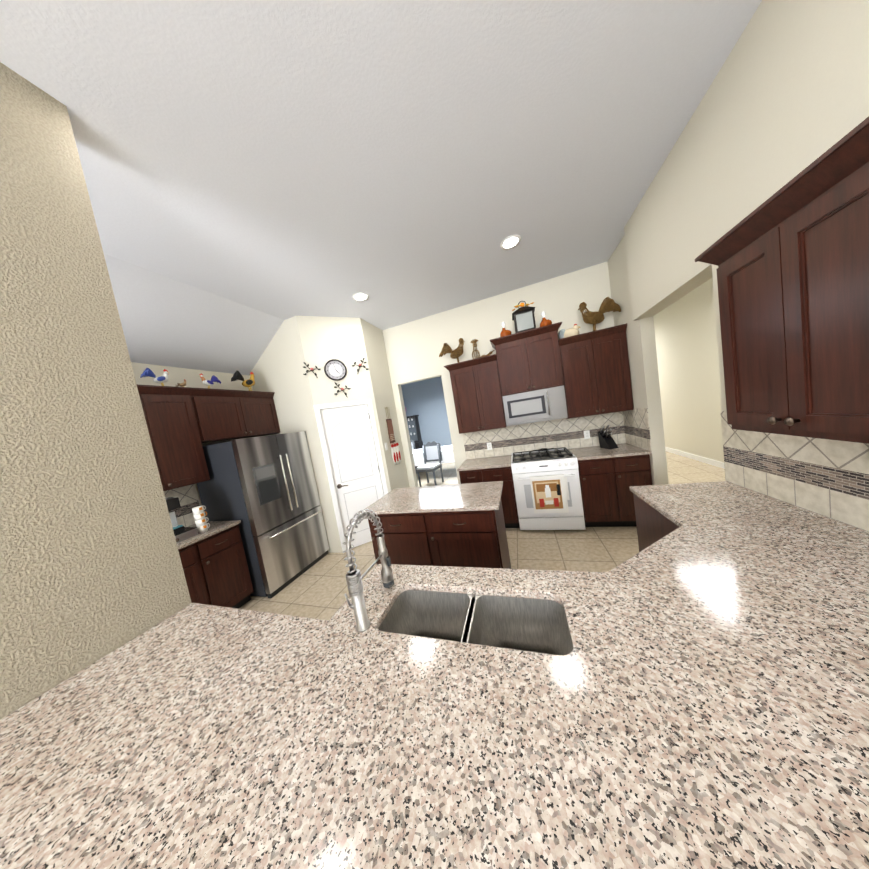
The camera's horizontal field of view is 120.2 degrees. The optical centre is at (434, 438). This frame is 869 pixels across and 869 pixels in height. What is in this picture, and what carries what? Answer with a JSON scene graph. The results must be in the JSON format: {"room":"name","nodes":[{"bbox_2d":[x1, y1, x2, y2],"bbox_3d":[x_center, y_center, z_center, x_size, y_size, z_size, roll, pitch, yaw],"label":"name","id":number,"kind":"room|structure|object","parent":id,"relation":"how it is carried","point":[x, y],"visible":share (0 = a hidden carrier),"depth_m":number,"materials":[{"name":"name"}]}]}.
{"room":"kitchen","nodes":[
{"label":"kitchen","id":0,"kind":"room"},
{"bbox_2d":[0,62,191,719],"bbox_3d":[-2.485,0.565,-1.922,0.180,3.270,6.745,-8,5,19],"label":"wall","id":1,"kind":"structure","parent":0,"point":[91,570],"depth_m":1.00,"materials":[{"name":"beige paint"}]},
{"bbox_2d":[131,362,259,505],"bbox_3d":[-3.721,0.602,0.198,0.120,3.270,9.978,-8,5,19],"label":"wall","id":2,"kind":"structure","parent":0,"point":[191,377],"depth_m":2.94,"materials":[{"name":"paint"}]},
{"bbox_2d":[137,384,209,490],"bbox_3d":[-2.787,0.028,2.355,0.386,1.000,0.818,-8,5,19],"label":"upper cabinet","id":3,"kind":"object","parent":2,"relation":"attached to","point":[172,427],"visible":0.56,"depth_m":2.48,"materials":[{"name":"brown wood"}]},
{"bbox_2d":[140,368,168,385],"bbox_3d":[-2.745,-0.597,2.465,0.076,0.198,0.228,-8,5,19],"label":"rooster","id":4,"kind":"object","parent":3,"relation":"on","point":[158,379],"visible":0.9,"depth_m":2.46,"materials":[{"name":"multicoloured ceramic"}]},
{"bbox_2d":[175,379,185,386],"bbox_3d":[-2.683,-0.575,2.638,0.043,0.108,0.126,-8,5,19],"label":"rooster","id":5,"kind":"object","parent":3,"relation":"on","point":[183,384],"visible":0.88,"depth_m":2.64,"materials":[{"name":"brown ceramic"}]},
{"bbox_2d":[164,484,197,505],"bbox_3d":[-2.900,0.662,2.366,0.008,0.247,1.060,-8,5,19],"label":"backsplash","id":6,"kind":"structure","parent":2,"relation":"attached to","point":[186,495],"depth_m":2.77,"materials":[{"name":"beige tile"}]},
{"bbox_2d":[171,501,199,517],"bbox_3d":[-2.872,0.835,2.380,0.008,0.105,1.060,-8,5,19],"label":"trim","id":7,"kind":"structure","parent":2,"relation":"attached to","point":[184,510],"depth_m":2.76,"materials":[{"name":"tile"}]},
{"bbox_2d":[177,512,194,526],"bbox_3d":[-2.853,0.953,2.389,0.008,0.135,1.060,-8,5,19],"label":"backsplash","id":8,"kind":"structure","parent":2,"relation":"attached to","point":[187,520],"depth_m":2.75,"materials":[{"name":"beige tile"}]},
{"bbox_2d":[191,388,279,442],"bbox_3d":[-2.540,-0.295,3.206,0.386,0.575,1.011,-8,5,19],"label":"upper cabinet","id":9,"kind":"object","parent":2,"relation":"attached to","point":[222,414],"visible":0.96,"depth_m":3.03,"materials":[{"name":"brown wood"}]},
{"bbox_2d":[199,373,220,388],"bbox_3d":[-2.577,-0.651,2.885,0.071,0.185,0.213,-8,5,19],"label":"rooster","id":10,"kind":"object","parent":9,"relation":"on","point":[208,383],"visible":0.96,"depth_m":2.85,"materials":[{"name":"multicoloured ceramic"}]},
{"bbox_2d":[231,371,254,390],"bbox_3d":[-2.489,-0.747,3.273,0.111,0.286,0.330,-8,5,19],"label":"rooster","id":11,"kind":"object","parent":9,"relation":"on","point":[248,383],"visible":1,"depth_m":3.26,"materials":[{"name":"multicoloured ceramic"}]},
{"bbox_2d":[250,316,409,552],"bbox_3d":[-1.568,-0.049,4.048,1.611,3.270,1.228,-8,5,19],"label":"wall","id":12,"kind":"structure","parent":0,"point":[294,345],"depth_m":3.51,"materials":[{"name":"paint"}]},
{"bbox_2d":[303,362,320,376],"bbox_3d":[-1.640,-0.915,3.344,0.161,0.224,0.161,-8,5,19],"label":"wall decoration","id":13,"kind":"object","parent":12,"relation":"attached to","point":[312,369],"visible":0.98,"depth_m":3.32,"materials":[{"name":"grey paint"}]},
{"bbox_2d":[324,359,346,380],"bbox_3d":[-1.372,-0.953,3.472,0.293,0.293,0.028,-11,5,-26],"label":"wall clock","id":14,"kind":"object","parent":12,"relation":"attached to","point":[335,370],"visible":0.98,"depth_m":3.47,"materials":[{"name":"grey paint"}]},
{"bbox_2d":[334,382,350,397],"bbox_3d":[-1.296,-0.685,3.514,0.165,0.228,0.165,-8,5,19],"label":"wall decoration","id":15,"kind":"object","parent":12,"relation":"attached to","point":[342,389],"visible":0.98,"depth_m":3.49,"materials":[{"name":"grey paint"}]},
{"bbox_2d":[313,399,387,552],"bbox_3d":[-1.122,0.510,3.622,0.780,2.088,0.088,-11,5,-26],"label":"pantry door","id":16,"kind":"structure","parent":12,"relation":"in","point":[353,468],"depth_m":3.59,"materials":[{"name":"white paint"}]},
{"bbox_2d":[352,358,367,371],"bbox_3d":[-1.080,-1.053,3.623,0.168,0.233,0.168,-8,5,19],"label":"wall decoration","id":17,"kind":"object","parent":12,"relation":"attached to","point":[359,365],"visible":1,"depth_m":3.62,"materials":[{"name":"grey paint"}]},
{"bbox_2d":[385,407,400,464],"bbox_3d":[-0.676,-0.046,4.057,0.050,0.960,0.291,-8,5,19],"label":"decor","id":18,"kind":"object","parent":12,"relation":"attached to","point":[396,453],"visible":0.98,"depth_m":4.04,"materials":[{"name":"brown paint"}]},
{"bbox_2d":[0,0,761,374],"bbox_3d":[0.427,-1.358,-1.343,9.396,0.710,10.098,-8,5,19],"label":"ceiling","id":19,"kind":"structure","parent":0,"point":[256,172],"depth_m":1.44,"materials":[{"name":"paint"}]},
{"bbox_2d":[352,292,368,300],"bbox_3d":[-0.906,-1.739,3.071,0.204,0.006,0.204,-8,5,19],"label":"recessed light","id":20,"kind":"object","parent":19,"relation":"in","point":[360,296],"visible":1,"depth_m":3.06,"materials":[{"name":"white"}]},
{"bbox_2d":[500,235,520,249],"bbox_3d":[0.765,-1.969,2.510,0.204,0.006,0.204,-8,5,19],"label":"recessed light","id":21,"kind":"object","parent":19,"relation":"in","point":[509,241],"visible":1,"depth_m":2.50,"materials":[{"name":"white"}]},
{"bbox_2d":[401,376,451,481],"bbox_3d":[-0.558,-0.313,4.469,6.750,3.400,0.010,-8,5,19],"label":"wall","id":22,"kind":"structure","parent":0,"point":[424,400],"depth_m":4.28,"materials":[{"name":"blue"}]},
{"bbox_2d":[239,451,725,619],"bbox_3d":[-0.335,1.589,2.417,14.000,0.100,16.000,-8,5,19],"label":"floor","id":23,"kind":"structure","parent":0,"point":[318,589],"depth_m":2.84,"materials":[{"name":"tile"}]},
{"bbox_2d":[178,538,221,605],"bbox_3d":[-2.495,1.454,2.259,0.631,0.884,0.530,-8,5,19],"label":"base cabinet","id":24,"kind":"object","parent":23,"relation":"on","point":[197,563],"depth_m":2.33,"materials":[{"name":"brown wood"}]},
{"bbox_2d":[206,525,253,608],"bbox_3d":[-2.386,1.411,2.595,0.631,0.884,0.462,-8,5,19],"label":"base cabinet","id":25,"kind":"object","parent":23,"relation":"on","point":[215,569],"depth_m":2.56,"materials":[{"name":"brown wood"}]},
{"bbox_2d":[177,520,240,549],"bbox_3d":[-2.729,1.071,1.696,0.653,0.032,2.300,-8,5,19],"label":"countertop","id":26,"kind":"structure","parent":25,"relation":"on","point":[215,527],"depth_m":2.48,"materials":[{"name":"stone"}]},
{"bbox_2d":[165,497,198,542],"bbox_3d":[-2.500,0.762,2.281,0.380,0.412,0.350,-8,5,19],"label":"coffee station","id":27,"kind":"object","parent":26,"relation":"on","point":[182,533],"visible":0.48,"depth_m":2.30,"materials":[{"name":"metal"}]},
{"bbox_2d":[192,505,209,533],"bbox_3d":[-2.298,0.794,2.469,0.084,0.256,0.106,-8,5,19],"label":"mugs","id":28,"kind":"object","parent":26,"relation":"on","point":[201,520],"visible":0.98,"depth_m":2.44,"materials":[{"name":"white ceramic"}]},
{"bbox_2d":[197,431,328,597],"bbox_3d":[-2.114,0.869,3.198,0.857,1.770,0.910,-8,5,19],"label":"fridge","id":29,"kind":"object","parent":23,"relation":"on","point":[263,489],"visible":0.96,"depth_m":2.84,"materials":[{"name":"grey metal"}]},
{"bbox_2d":[411,440,415,449],"bbox_3d":[-0.942,0.590,8.857,0.500,1.076,0.614,-9,4,9],"label":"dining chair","id":30,"kind":"object","parent":23,"relation":"on","point":[413,444],"visible":0.04,"depth_m":9.04,"materials":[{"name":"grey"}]},
{"bbox_2d":[407,415,422,448],"bbox_3d":[-1.101,0.078,10.215,1.146,1.925,0.466,-8,5,19],"label":"hutch","id":31,"kind":"object","parent":23,"relation":"on","point":[414,428],"visible":0.25,"depth_m":9.98,"materials":[{"name":"black wood"}]},
{"bbox_2d":[416,441,443,486],"bbox_3d":[-0.124,0.645,6.428,0.500,1.076,0.614,-7,5,27],"label":"dining chair","id":32,"kind":"object","parent":23,"relation":"on","point":[431,451],"visible":0.96,"depth_m":6.53,"materials":[{"name":"grey"}]},
{"bbox_2d":[412,445,454,473],"bbox_3d":[-0.006,0.700,7.465,1.800,0.770,1.050,-8,5,19],"label":"dining table","id":33,"kind":"object","parent":23,"relation":"on","point":[446,452],"visible":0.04,"depth_m":6.99,"materials":[{"name":"grey wood"}]},
{"bbox_2d":[368,500,510,568],"bbox_3d":[0.076,1.020,2.445,1.170,0.883,0.674,-8,5,19],"label":"base cabinet","id":34,"kind":"object","parent":23,"relation":"on","point":[466,539],"visible":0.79,"depth_m":2.12,"materials":[{"name":"brown wood"}]},
{"bbox_2d":[361,481,502,513],"bbox_3d":[0.009,0.567,2.431,1.250,0.032,0.690,-8,5,19],"label":"countertop","id":35,"kind":"structure","parent":34,"relation":"on","point":[480,496],"depth_m":2.31,"materials":[{"name":"stone"}]},
{"bbox_2d":[459,467,519,527],"bbox_3d":[0.831,0.800,3.693,0.704,0.884,0.631,-8,5,19],"label":"base cabinet","id":36,"kind":"object","parent":23,"relation":"on","point":[504,474],"depth_m":3.34,"materials":[{"name":"brown wood"}]},
{"bbox_2d":[457,443,650,470],"bbox_3d":[1.448,0.256,3.411,2.208,0.032,0.653,-8,5,19],"label":"countertop","id":37,"kind":"structure","parent":36,"relation":"on","point":[598,452],"depth_m":3.26,"materials":[{"name":"stone"}]},
{"bbox_2d":[598,425,618,448],"bbox_3d":[2.242,-0.028,3.241,0.110,0.295,0.200,-9,4,-1],"label":"knife block","id":38,"kind":"object","parent":37,"relation":"on","point":[606,441],"visible":1,"depth_m":3.23,"materials":[{"name":"black paint"}]},
{"bbox_2d":[511,447,585,529],"bbox_3d":[1.491,0.650,3.390,0.758,0.952,0.760,-8,5,19],"label":"range","id":39,"kind":"object","parent":23,"relation":"on","point":[525,465],"visible":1,"depth_m":3.13,"materials":[{"name":"white metal"}]},
{"bbox_2d":[530,474,569,513],"bbox_3d":[1.401,0.673,3.031,0.415,0.460,0.045,-8,5,19],"label":"towel","id":40,"kind":"object","parent":39,"relation":"hanging from","point":[550,493],"visible":1,"depth_m":3.01,"materials":[{"name":"white fabric"}]},
{"bbox_2d":[578,454,651,526],"bbox_3d":[2.219,0.610,3.217,0.721,0.884,0.631,-8,5,19],"label":"base cabinet","id":41,"kind":"object","parent":23,"relation":"on","point":[607,494],"depth_m":2.94,"materials":[{"name":"brown wood"}]},
{"bbox_2d":[633,493,678,551],"bbox_3d":[1.533,0.896,0.988,0.542,0.882,1.720,-8,5,19],"label":"base cabinet","id":42,"kind":"object","parent":23,"relation":"on","point":[653,525],"depth_m":1.67,"materials":[{"name":"brown wood"}]},
{"bbox_2d":[0,564,868,868],"bbox_3d":[0.104,0.688,0.673,2.972,0.032,1.080,-8,5,19],"label":"countertop","id":43,"kind":"structure","parent":42,"relation":"on","point":[698,697],"depth_m":0.55,"materials":[{"name":"stone"}]},
{"bbox_2d":[343,509,393,631],"bbox_3d":[-0.283,0.499,1.036,0.082,0.410,0.264,-8,5,19],"label":"faucet","id":44,"kind":"object","parent":43,"relation":"on","point":[353,576],"visible":1,"depth_m":0.94,"materials":[{"name":"metal"}]},
{"bbox_2d":[379,590,572,655],"bbox_3d":[0.146,0.780,0.949,0.739,0.200,0.319,-8,5,19],"label":"sink","id":45,"kind":"object","parent":43,"relation":"in","point":[533,625],"visible":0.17,"depth_m":1.03,"materials":[{"name":"metal"}]},
{"bbox_2d":[604,481,868,688],"bbox_3d":[1.289,0.455,1.179,1.014,0.032,1.440,-8,5,19],"label":"countertop","id":46,"kind":"structure","parent":42,"relation":"on","point":[756,584],"depth_m":0.84,"materials":[{"name":"stone"}]},
{"bbox_2d":[382,261,613,486],"bbox_3d":[0.185,-0.344,4.154,5.146,3.270,0.120,-8,5,19],"label":"wall","id":47,"kind":"structure","parent":0,"point":[413,349],"depth_m":3.83,"materials":[{"name":"paint"}]},
{"bbox_2d":[444,354,506,433],"bbox_3d":[0.620,-0.623,3.705,0.738,1.005,0.386,-8,5,19],"label":"upper cabinet","id":48,"kind":"object","parent":47,"relation":"attached to","point":[477,394],"visible":0.98,"depth_m":3.54,"materials":[{"name":"brown wood"}]},
{"bbox_2d":[439,338,464,362],"bbox_3d":[0.262,-1.255,3.660,0.407,0.355,0.128,-8,5,19],"label":"rooster","id":49,"kind":"object","parent":48,"relation":"on","point":[457,352],"visible":0.96,"depth_m":3.63},
{"bbox_2d":[470,339,494,358],"bbox_3d":[0.675,-1.278,3.523,0.322,0.297,0.075,-8,5,19],"label":"decor","id":50,"kind":"object","parent":48,"relation":"on","point":[474,341],"visible":0.88,"depth_m":3.54,"materials":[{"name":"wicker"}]},
{"bbox_2d":[487,442,491,449],"bbox_3d":[0.861,0.119,3.920,0.072,0.116,0.004,-8,5,19],"label":"electrical outlet","id":51,"kind":"object","parent":47,"relation":"attached to","point":[489,446],"visible":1,"depth_m":3.92,"materials":[{"name":"white plastic"}]},
{"bbox_2d":[490,322,563,395],"bbox_3d":[1.272,-1.024,3.420,0.876,0.760,0.426,-8,5,19],"label":"upper cabinet","id":52,"kind":"object","parent":47,"relation":"attached to","point":[528,360],"visible":1,"depth_m":3.25,"materials":[{"name":"brown wood"}]},
{"bbox_2d":[500,322,511,336],"bbox_3d":[0.952,-1.467,3.366,0.153,0.222,0.117,-8,5,19],"label":"pumpkin","id":53,"kind":"object","parent":52,"relation":"on","point":[504,332],"visible":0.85,"depth_m":3.34,"materials":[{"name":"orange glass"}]},
{"bbox_2d":[512,301,535,332],"bbox_3d":[1.180,-1.601,3.296,0.288,0.423,0.278,-8,5,19],"label":"lantern","id":54,"kind":"object","parent":52,"relation":"on","point":[523,317],"visible":0.98,"depth_m":3.20,"materials":[{"name":"grey paint"}]},
{"bbox_2d":[502,385,567,425],"bbox_3d":[1.365,-0.443,3.457,0.758,0.412,0.440,-8,5,19],"label":"microwave","id":55,"kind":"object","parent":52,"relation":"attached to","point":[546,404],"visible":1,"depth_m":3.28,"materials":[{"name":"grey"}]},
{"bbox_2d":[540,311,551,326],"bbox_3d":[1.422,-1.529,3.205,0.149,0.216,0.114,-8,5,19],"label":"pumpkin","id":56,"kind":"object","parent":52,"relation":"on","point":[545,322],"visible":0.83,"depth_m":3.18,"materials":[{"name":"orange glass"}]},
{"bbox_2d":[462,411,623,444],"bbox_3d":[1.494,-0.154,3.685,2.197,0.237,0.008,-8,5,19],"label":"backsplash","id":57,"kind":"structure","parent":47,"relation":"attached to","point":[565,425],"depth_m":3.64,"materials":[{"name":"beige tile"}]},
{"bbox_2d":[464,426,624,450],"bbox_3d":[1.521,0.015,3.698,2.197,0.105,0.008,-8,5,19],"label":"trim","id":58,"kind":"structure","parent":47,"relation":"attached to","point":[547,438],"depth_m":3.67,"materials":[{"name":"tile"}]},
{"bbox_2d":[465,433,625,459],"bbox_3d":[1.540,0.133,3.708,2.197,0.135,0.008,-8,5,19],"label":"backsplash","id":59,"kind":"structure","parent":47,"relation":"attached to","point":[568,444],"depth_m":3.69,"materials":[{"name":"beige tile"}]},
{"bbox_2d":[584,430,589,438],"bbox_3d":[2.126,-0.056,3.486,0.072,0.116,0.004,-8,5,19],"label":"electrical outlet","id":60,"kind":"object","parent":47,"relation":"attached to","point":[587,434],"visible":1,"depth_m":3.48,"materials":[{"name":"white plastic"}]},
{"bbox_2d":[558,323,633,418],"bbox_3d":[2.028,-0.816,3.223,0.719,1.005,0.386,-8,5,19],"label":"upper cabinet","id":61,"kind":"object","parent":47,"relation":"attached to","point":[596,372],"visible":0.98,"depth_m":3.07,"materials":[{"name":"brown wood"}]},
{"bbox_2d":[558,324,579,338],"bbox_3d":[1.771,-1.387,3.280,0.265,0.192,0.146,-8,5,19],"label":"hen","id":62,"kind":"object","parent":61,"relation":"on","point":[569,332],"visible":0.73,"depth_m":3.23,"materials":[{"name":"white ceramic"}]},
{"bbox_2d":[578,297,620,330],"bbox_3d":[2.022,-1.516,3.054,0.454,0.396,0.143,-8,5,19],"label":"rooster","id":63,"kind":"object","parent":61,"relation":"on","point":[593,318],"visible":0.98,"depth_m":3.03},
{"bbox_2d":[653,278,723,462],"bbox_3d":[5.037,-1.191,4.864,0.120,3.270,11.600,-8,5,19],"label":"wall","id":64,"kind":"structure","parent":0,"point":[687,357],"depth_m":4.78,"materials":[{"name":"paint"}]},
{"bbox_2d":[665,447,724,468],"bbox_3d":[4.825,0.539,3.766,0.014,0.100,8.750,-8,5,19],"label":"baseboard","id":65,"kind":"structure","parent":64,"relation":"attached to","point":[701,459],"depth_m":4.93,"materials":[{"name":"white paint"}]},
{"bbox_2d":[608,0,868,484],"bbox_3d":[0.969,-0.039,-1.410,0.174,3.270,9.978,-8,5,19],"label":"wall","id":66,"kind":"structure","parent":0,"point":[784,100],"depth_m":1.33,"materials":[{"name":"paint"}]},
{"bbox_2d":[623,408,649,429],"bbox_3d":[2.417,-0.253,3.019,0.008,0.237,0.658,-8,5,19],"label":"backsplash","id":67,"kind":"structure","parent":66,"relation":"attached to","point":[637,417],"depth_m":2.94,"materials":[{"name":"beige tile"}]},
{"bbox_2d":[624,426,650,438],"bbox_3d":[2.445,-0.084,3.033,0.008,0.105,0.658,-8,5,19],"label":"trim","id":68,"kind":"structure","parent":66,"relation":"attached to","point":[640,432],"depth_m":2.98,"materials":[{"name":"tile"}]},
{"bbox_2d":[625,433,651,451],"bbox_3d":[2.464,0.034,3.042,0.008,0.135,0.658,-8,5,19],"label":"backsplash","id":69,"kind":"structure","parent":66,"relation":"attached to","point":[640,442],"depth_m":2.98,"materials":[{"name":"beige tile"}]},
{"bbox_2d":[695,116,868,443],"bbox_3d":[1.382,-0.433,0.832,0.386,0.825,0.702,-8,5,19],"label":"upper cabinet","id":70,"kind":"object","parent":66,"relation":"attached to","point":[790,259],"visible":1,"depth_m":0.82,"materials":[{"name":"brown wood"}]},
{"bbox_2d":[720,411,868,473],"bbox_3d":[1.510,0.100,0.399,0.008,0.237,2.690,-8,5,19],"label":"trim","id":71,"kind":"structure","parent":66,"relation":"attached to","point":[848,456],"depth_m":1.21,"materials":[{"name":"beige tile"}]},
{"bbox_2d":[723,446,868,499],"bbox_3d":[1.537,0.268,0.412,0.008,0.105,2.690,-8,5,19],"label":"trim","id":72,"kind":"structure","parent":66,"relation":"attached to","point":[853,483],"depth_m":1.21,"materials":[{"name":"tile"}]},
{"bbox_2d":[724,462,868,531],"bbox_3d":[1.556,0.386,0.421,0.008,0.135,2.690,-8,5,19],"label":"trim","id":73,"kind":"structure","parent":66,"relation":"attached to","point":[851,510],"depth_m":1.22,"materials":[{"name":"beige tile"}]}
]}

